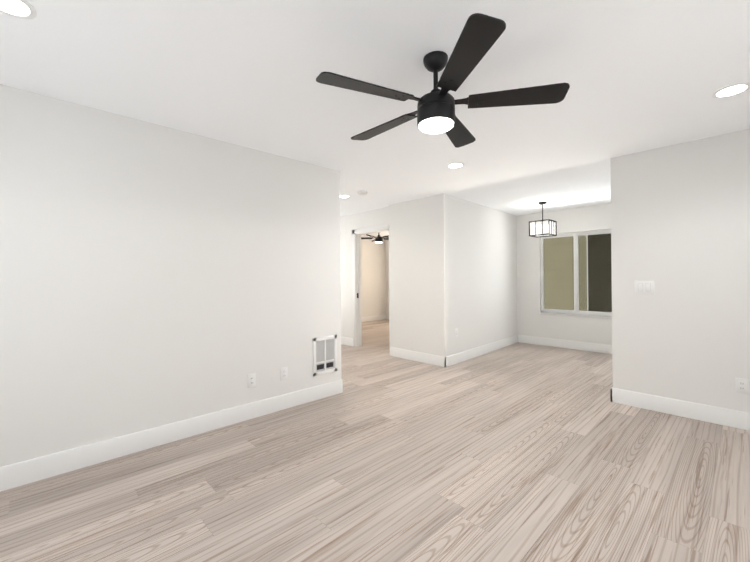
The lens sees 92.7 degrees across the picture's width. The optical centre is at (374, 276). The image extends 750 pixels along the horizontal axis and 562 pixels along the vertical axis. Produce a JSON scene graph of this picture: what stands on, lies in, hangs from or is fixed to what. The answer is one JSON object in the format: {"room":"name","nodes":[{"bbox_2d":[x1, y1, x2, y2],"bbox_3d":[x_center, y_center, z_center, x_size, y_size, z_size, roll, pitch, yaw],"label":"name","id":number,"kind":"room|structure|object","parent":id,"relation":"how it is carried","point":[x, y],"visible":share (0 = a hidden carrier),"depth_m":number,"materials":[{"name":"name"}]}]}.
{"room":"empty living room","nodes":[
{"label":"empty living room","id":0,"kind":"room"},
{"bbox_2d":[0,84,340,466],"bbox_3d":[-1.715,0.057,2.747,3.595,2.440,0.120,0,0,-44],"label":"wall","id":1,"kind":"structure","parent":0,"point":[152,275],"depth_m":2.66,"materials":[{"name":"white paint"}]},
{"bbox_2d":[0,379,342,491],"bbox_3d":[-1.599,1.206,2.752,3.461,0.140,0.016,0,0,-44],"label":"baseboard","id":2,"kind":"structure","parent":1,"relation":"attached to","point":[33,470],"depth_m":2.65,"materials":[{"name":"white wood"}]},
{"bbox_2d":[248,373,255,387],"bbox_3d":[-1.111,0.934,3.230,0.076,0.120,0.009,0,0,-44],"label":"electrical outlet","id":3,"kind":"object","parent":1,"relation":"attached to","point":[251,380],"visible":1,"depth_m":3.23,"materials":[{"name":"white plastic"}]},
{"bbox_2d":[280,367,287,379],"bbox_3d":[-0.876,0.933,3.455,0.076,0.120,0.009,0,0,-44],"label":"electrical outlet","id":4,"kind":"object","parent":1,"relation":"attached to","point":[284,372],"visible":1,"depth_m":3.45,"materials":[{"name":"white plastic"}]},
{"bbox_2d":[313,335,336,375],"bbox_3d":[-0.527,0.826,3.788,0.305,0.390,0.016,0,0,-44],"label":"air vent","id":5,"kind":"object","parent":1,"relation":"in","point":[325,355],"visible":1,"depth_m":3.78,"materials":[{"name":"white plastic"}]},
{"bbox_2d":[340,207,388,338],"bbox_3d":[-0.626,0.062,6.925,0.120,2.440,4.710,0,0,-44],"label":"wall","id":6,"kind":"structure","parent":0,"point":[366,219],"depth_m":6.69,"materials":[{"name":"white paint"}]},
{"bbox_2d":[341,337,352,345],"bbox_3d":[-0.758,1.214,6.969,0.016,0.140,1.025,0,0,-44],"label":"baseboard","id":7,"kind":"structure","parent":6,"relation":"attached to","point":[344,340],"depth_m":6.72,"materials":[{"name":"white wood"}]},
{"bbox_2d":[352,224,389,346],"bbox_3d":[-0.001,0.203,6.277,0.156,2.144,1.028,0,0,-44],"label":"door frame","id":8,"kind":"structure","parent":6,"relation":"attached to","point":[357,287],"depth_m":6.55,"materials":[{"name":"white wood"}]},
{"bbox_2d":[361,238,385,316],"bbox_3d":[-0.904,0.075,9.844,3.530,2.440,0.120,0,0,-44],"label":"wall","id":9,"kind":"structure","parent":0,"point":[373,275],"depth_m":10.58,"materials":[{"name":"white paint"}]},
{"bbox_2d":[362,315,383,321],"bbox_3d":[-0.906,1.224,9.736,3.370,0.140,0.016,0,0,-44],"label":"baseboard","id":10,"kind":"structure","parent":9,"relation":"attached to","point":[370,318],"depth_m":10.53,"materials":[{"name":"white wood"}]},
{"bbox_2d":[0,319,749,561],"bbox_3d":[0.111,1.300,4.825,9.400,0.060,9.200,0,0,-44],"label":"floor","id":11,"kind":"structure","parent":0,"point":[520,452],"depth_m":2.19,"materials":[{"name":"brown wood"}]},
{"bbox_2d":[0,0,749,238],"bbox_3d":[0.092,-1.210,4.833,9.400,0.080,9.200,0,0,-44],"label":"ceiling","id":12,"kind":"structure","parent":0,"point":[640,75],"depth_m":2.12,"materials":[{"name":"white paint"}]},
{"bbox_2d":[0,0,36,18],"bbox_3d":[-1.569,-1.165,1.526,0.184,0.007,0.184,0,0,-44],"label":"recessed light","id":13,"kind":"object","parent":12,"relation":"in","point":[22,9],"visible":1,"depth_m":1.56,"materials":[{"name":"white plastic"}]},
{"bbox_2d":[358,191,366,194],"bbox_3d":[-0.172,-1.149,4.919,0.136,0.037,0.136,0,0,-44],"label":"smoke detector","id":14,"kind":"object","parent":12,"relation":"attached to","point":[362,192],"visible":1,"depth_m":4.87,"materials":[{"name":"white plastic"}]},
{"bbox_2d":[361,233,388,242],"bbox_3d":[0.130,-0.998,8.845,1.202,0.318,1.171,0,0,-44],"label":"fan","id":15,"kind":"object","parent":12,"relation":"hanging from","point":[378,239],"visible":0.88,"depth_m":8.79,"materials":[{"name":"black metal"}]},
{"bbox_2d":[316,13,569,147],"bbox_3d":[0.296,-0.989,1.970,1.272,0.386,1.215,0,0,-44],"label":"ceiling fan","id":16,"kind":"object","parent":12,"relation":"hanging from","point":[480,34],"visible":1,"depth_m":1.83,"materials":[{"name":"black metal"}]},
{"bbox_2d":[447,163,463,167],"bbox_3d":[0.850,-1.176,3.786,0.184,0.007,0.184,0,0,-44],"label":"recessed light","id":17,"kind":"object","parent":12,"relation":"in","point":[455,165],"visible":1,"depth_m":3.78,"materials":[{"name":"white plastic"}]},
{"bbox_2d":[529,202,556,237],"bbox_3d":[2.667,-0.919,5.693,0.312,0.536,0.312,0,0,-44],"label":"chandelier","id":18,"kind":"object","parent":12,"relation":"hanging from","point":[544,228],"visible":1,"depth_m":5.66,"materials":[{"name":"white glass"}]},
{"bbox_2d":[712,83,749,97],"bbox_3d":[2.286,-1.192,2.295,0.184,0.007,0.184,0,0,-44],"label":"recessed light","id":19,"kind":"object","parent":12,"relation":"in","point":[731,90],"visible":1,"depth_m":2.29,"materials":[{"name":"white plastic"}]},
{"bbox_2d":[385,240,388,314],"bbox_3d":[1.715,0.054,9.583,0.120,2.440,3.890,0,0,-44],"label":"wall","id":20,"kind":"structure","parent":0,"point":[387,271],"depth_m":10.88,"materials":[{"name":"white paint"}]},
{"bbox_2d":[389,193,448,356],"bbox_3d":[0.643,0.048,5.448,0.100,2.440,1.060,0,0,-44],"label":"wall","id":21,"kind":"structure","parent":0,"point":[419,286],"depth_m":5.34,"materials":[{"name":"white paint"}]},
{"bbox_2d":[390,347,435,364],"bbox_3d":[0.612,1.198,5.417,0.036,0.140,1.076,0,0,-44],"label":"baseboard","id":22,"kind":"structure","parent":21,"relation":"attached to","point":[395,352],"depth_m":5.42,"materials":[{"name":"white wood"}]},
{"bbox_2d":[448,195,516,355],"bbox_3d":[1.853,0.041,6.051,0.120,2.440,2.490,-1,0,43],"label":"wall","id":23,"kind":"structure","parent":0,"point":[482,260],"depth_m":5.81,"materials":[{"name":"white paint"}]},
{"bbox_2d":[436,335,523,366],"bbox_3d":[1.868,1.190,5.958,2.597,0.140,0.146,0,0,-44],"label":"baseboard","id":24,"kind":"structure","parent":23,"relation":"attached to","point":[453,359],"depth_m":5.66,"materials":[{"name":"white wood"}]},
{"bbox_2d":[516,203,611,344],"bbox_3d":[3.529,0.028,6.186,0.120,2.440,2.380,0,0,-44],"label":"wall","id":25,"kind":"structure","parent":0,"point":[532,321],"depth_m":6.48,"materials":[{"name":"white paint"}]},
{"bbox_2d":[524,336,611,353],"bbox_3d":[3.533,1.178,6.088,0.016,0.140,1.950,0,0,-44],"label":"baseboard","id":26,"kind":"structure","parent":25,"relation":"attached to","point":[601,348],"depth_m":6.23,"materials":[{"name":"white wood"}]},
{"bbox_2d":[539,229,611,317],"bbox_3d":[3.529,-0.055,6.161,0.123,1.446,1.352,0,0,-44],"label":"window","id":27,"kind":"structure","parent":25,"relation":"in","point":[576,286],"depth_m":6.23,"materials":[{"name":"white plastic"}]},
{"bbox_2d":[610,129,749,412],"bbox_3d":[3.047,0.021,2.967,0.120,2.440,1.830,0,0,-44],"label":"wall","id":28,"kind":"structure","parent":0,"point":[680,225],"depth_m":3.18,"materials":[{"name":"white paint"}]},
{"bbox_2d":[610,387,615,402],"bbox_3d":[3.296,1.174,4.475,2.596,0.140,0.016,0,0,-44],"label":"baseboard","id":29,"kind":"structure","parent":28,"relation":"attached to","point":[612,390],"depth_m":3.56,"materials":[{"name":"white wood"}]},
{"bbox_2d":[635,281,653,293],"bbox_3d":[2.550,0.099,3.390,0.009,0.124,0.150,0,0,-44],"label":"switch plate","id":30,"kind":"object","parent":28,"relation":"attached to","point":[644,287],"visible":1,"depth_m":3.39,"materials":[{"name":"white plastic"}]},
{"bbox_2d":[616,388,749,430],"bbox_3d":[2.997,1.171,2.926,0.016,0.140,1.800,0,0,-44],"label":"baseboard","id":31,"kind":"structure","parent":28,"relation":"attached to","point":[712,414],"depth_m":3.17,"materials":[{"name":"white wood"}]},
{"bbox_2d":[735,377,748,393],"bbox_3d":[3.001,0.889,2.926,0.009,0.120,0.076,0,0,-44],"label":"electrical outlet","id":32,"kind":"object","parent":28,"relation":"attached to","point":[741,385],"visible":1,"depth_m":2.92,"materials":[{"name":"white plastic"}]},
{"label":"outside","id":33,"kind":"structure","parent":0,"visible":0},
{"bbox_2d":[544,233,611,311],"bbox_3d":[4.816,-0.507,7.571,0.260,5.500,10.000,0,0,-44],"label":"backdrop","id":34,"kind":"structure","parent":33,"point":[567,298],"depth_m":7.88,"materials":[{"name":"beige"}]}
]}

